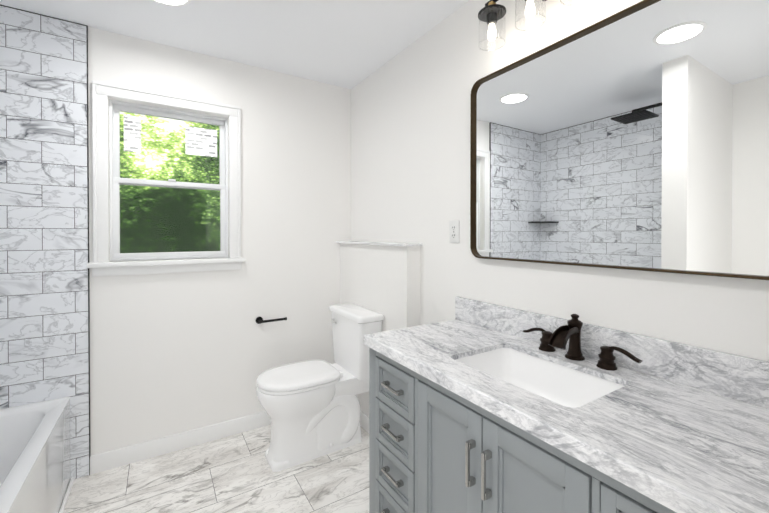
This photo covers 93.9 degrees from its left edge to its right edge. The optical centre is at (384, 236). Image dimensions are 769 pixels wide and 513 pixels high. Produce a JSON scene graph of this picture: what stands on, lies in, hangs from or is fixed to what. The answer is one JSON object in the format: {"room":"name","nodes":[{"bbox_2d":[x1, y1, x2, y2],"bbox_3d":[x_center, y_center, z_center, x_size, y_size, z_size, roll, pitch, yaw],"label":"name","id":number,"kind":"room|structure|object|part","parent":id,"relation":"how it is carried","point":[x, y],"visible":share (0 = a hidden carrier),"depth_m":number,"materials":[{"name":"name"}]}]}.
{"room":"bathroom","nodes":[
{"label":"bathroom","id":0,"kind":"room"},
{"bbox_2d":[63,425,368,512],"bbox_3d":[-0.211,1.370,0.453,2.690,0.100,4.330,0,1,-32],"label":"floor","id":1,"kind":"structure","parent":0,"point":[235,473],"depth_m":1.90,"materials":[{"name":"tile"}]},
{"bbox_2d":[0,397,74,512],"bbox_3d":[-1.605,1.089,1.110,0.769,0.453,1.466,0,1,-32],"label":"bathtub","id":2,"kind":"object","parent":1,"relation":"on","point":[35,471],"visible":1,"depth_m":1.66,"materials":[{"name":"white ceramic"}]},
{"bbox_3d":[-1.286,1.306,1.312,0.015,0.016,1.466,0,1,-32],"label":"trim","id":3,"kind":"part","parent":2,"relation":"part of","materials":[{"name":"white ceramic"}]},
{"bbox_2d":[256,303,383,471],"bbox_3d":[-0.420,0.892,2.226,0.720,0.830,0.466,0,1,-32],"label":"toilet","id":4,"kind":"object","parent":1,"relation":"on","point":[312,408],"visible":1,"depth_m":2.15,"materials":[{"name":"white ceramic"}]},
{"bbox_3d":[-0.514,0.841,2.167,0.487,0.053,0.366,0,1,-32],"label":"seat","id":5,"kind":"part","parent":4,"relation":"part of","materials":[{"name":"white plastic"}]},
{"bbox_3d":[-0.337,0.573,2.426,0.022,0.029,0.084,0,1,-32],"label":"handle","id":6,"kind":"part","parent":4,"relation":"part of","materials":[{"name":"silver metal"}]},
{"bbox_3d":[-0.194,0.676,2.367,0.185,0.399,0.466,0,1,-32],"label":"tank","id":7,"kind":"part","parent":4,"relation":"part of","materials":[{"name":"white ceramic"}]},
{"bbox_2d":[364,341,687,512],"bbox_3d":[0.474,0.888,1.133,0.557,0.855,1.248,0,1,-32],"label":"bathroom vanity","id":8,"kind":"object","parent":1,"relation":"on","point":[475,406],"depth_m":1.06,"materials":[{"name":"grey wood"}]},
{"bbox_2d":[364,317,768,512],"bbox_3d":[0.479,0.440,1.133,0.545,0.040,1.272,0,1,-32],"label":"countertop","id":9,"kind":"structure","parent":8,"relation":"on","point":[700,451],"depth_m":0.83,"materials":[{"name":"grey stone"}]},
{"bbox_2d":[456,345,619,408],"bbox_3d":[0.468,0.513,1.146,0.355,0.147,0.500,0,1,-32],"label":"sink","id":10,"kind":"object","parent":9,"relation":"in","point":[571,387],"depth_m":1.27,"materials":[{"name":"white ceramic"}]},
{"bbox_2d":[520,314,643,372],"bbox_3d":[0.622,0.343,1.218,0.147,0.152,0.402,0,1,-32],"label":"faucet","id":11,"kind":"object","parent":9,"relation":"on","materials":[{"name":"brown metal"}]},
{"bbox_2d":[88,27,350,455],"bbox_3d":[-1.333,0.078,2.225,2.450,2.458,0.120,0,1,-32],"label":"wall","id":12,"kind":"structure","parent":0,"point":[174,353],"depth_m":2.37,"materials":[{"name":"white paint"}]},
{"bbox_2d":[0,6,88,478],"bbox_3d":[-1.978,0.082,1.742,0.842,2.458,0.010,0,1,-32],"label":"tile","id":13,"kind":"structure","parent":12,"relation":"attached to","point":[43,232],"depth_m":1.87,"materials":[{"name":"white tile"}]},
{"bbox_2d":[0,5,90,474],"bbox_3d":[-1.959,0.082,1.752,0.806,2.457,0.012,0,1,-32],"label":"trim","id":14,"kind":"structure","parent":12,"relation":"attached to","point":[88,223],"depth_m":1.95,"materials":[{"name":"grey metal"}]},
{"bbox_2d":[87,80,244,276],"bbox_3d":[-1.302,-0.318,2.212,0.812,1.073,0.160,0,1,-32],"label":"window unit","id":15,"kind":"structure","parent":12,"relation":"in","point":[200,142],"depth_m":2.16,"materials":[{"name":"white paint"}]},
{"bbox_3d":[-1.325,-0.323,2.250,0.628,0.927,0.070,0,1,-32],"label":"sash frame","id":16,"kind":"part","parent":15,"relation":"part of","materials":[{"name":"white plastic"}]},
{"bbox_3d":[-1.326,-0.323,2.251,0.540,0.839,0.030,0,1,-32],"label":"glass","id":17,"kind":"part","parent":15,"relation":"part of","materials":[{"name":"clear glass"}]},
{"bbox_2d":[90,411,270,474],"bbox_3d":[-0.979,1.256,2.375,1.511,0.100,0.017,0,1,-32],"label":"baseboard","id":18,"kind":"structure","parent":12,"relation":"attached to","point":[112,459],"depth_m":2.18,"materials":[{"name":"white paint"}]},
{"bbox_2d":[256,317,286,323],"bbox_3d":[-0.777,0.571,2.465,0.195,0.048,0.070,0,1,-32],"label":"paper holder","id":19,"kind":"object","parent":12,"relation":"attached to","point":[259,320],"visible":1,"depth_m":2.44,"materials":[{"name":"black metal"}]},
{"bbox_2d":[0,0,468,88],"bbox_3d":[-0.211,-1.188,0.434,2.690,0.100,4.330,0,1,-32],"label":"ceiling","id":20,"kind":"structure","parent":0,"point":[349,44],"depth_m":1.96,"materials":[{"name":"white paint"}]},
{"bbox_2d":[152,0,190,6],"bbox_3d":[-1.029,-1.143,1.668,0.236,0.008,0.236,0,1,-32],"label":"led","id":21,"kind":"object","parent":20,"relation":"attached to","point":[176,3],"visible":1,"depth_m":1.75,"materials":[{"name":"white paint"}]},
{"bbox_2d":[340,244,419,416],"bbox_3d":[-0.068,0.684,2.431,0.095,1.243,0.885,0,1,-32],"label":"wall","id":22,"kind":"structure","parent":0,"point":[385,281],"depth_m":2.24,"materials":[{"name":"white paint"}]},
{"bbox_2d":[360,411,368,432],"bbox_3d":[-0.098,1.256,2.393,0.029,0.100,0.874,0,1,-32],"label":"baseboard","id":23,"kind":"structure","parent":22,"relation":"attached to","point":[364,419],"depth_m":2.43,"materials":[{"name":"white paint"}]},
{"bbox_2d":[340,243,419,247],"bbox_3d":[-0.068,0.057,2.427,0.095,0.011,0.885,0,1,-32],"label":"wall","id":24,"kind":"structure","parent":0,"point":[383,245],"depth_m":2.23,"materials":[{"name":"white paint"}]},
{"bbox_2d":[337,241,421,245],"bbox_3d":[-0.076,0.044,2.410,0.125,0.014,0.905,0,1,-32],"label":"sill","id":25,"kind":"structure","parent":24,"relation":"on","point":[384,243],"depth_m":2.25,"materials":[{"name":"stone"}]},
{"bbox_2d":[351,0,768,361],"bbox_3d":[0.876,0.086,1.128,0.120,2.458,4.330,0,1,-32],"label":"wall","id":26,"kind":"structure","parent":0,"point":[410,137],"depth_m":1.77,"materials":[{"name":"white paint"}]},
{"bbox_2d":[449,220,458,242],"bbox_3d":[0.355,-0.024,1.833,0.009,0.116,0.072,0,1,-32],"label":"electrical outlet plate","id":27,"kind":"object","parent":26,"relation":"attached to","point":[454,231],"visible":1,"depth_m":1.83,"materials":[{"name":"white plastic"}]},
{"bbox_2d":[478,0,505,50],"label":"sconce","id":28,"kind":"object","parent":26,"relation":"attached to","point":[491,13],"depth_m":1.47,"materials":[{"name":"black"}]},
{"bbox_2d":[515,0,545,30],"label":"sconce","id":29,"kind":"object","parent":26,"relation":"attached to","point":[529,12],"depth_m":1.32,"materials":[{"name":"black"}]},
{"bbox_2d":[456,297,768,408],"bbox_3d":[0.702,0.363,1.273,0.018,0.112,1.272,0,1,-32],"label":"backsplash","id":30,"kind":"structure","parent":26,"relation":"attached to","point":[743,378],"depth_m":1.04,"materials":[{"name":"grey stone"}]},
{"bbox_2d":[470,0,768,279],"bbox_3d":[0.698,-0.309,1.265,0.031,0.824,1.048,0,1,-32],"label":"mirror","id":31,"kind":"object","parent":26,"relation":"attached to","point":[634,137],"visible":0.96,"depth_m":1.12,"materials":[{"name":"brown metal"}]},
{"label":"outside","id":32,"kind":"structure","parent":0,"visible":0},
{"bbox_2d":[120,111,219,252],"bbox_3d":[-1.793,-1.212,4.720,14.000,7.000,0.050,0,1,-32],"label":"trees","id":33,"kind":"object","parent":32,"point":[164,211],"depth_m":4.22,"materials":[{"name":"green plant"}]}
]}

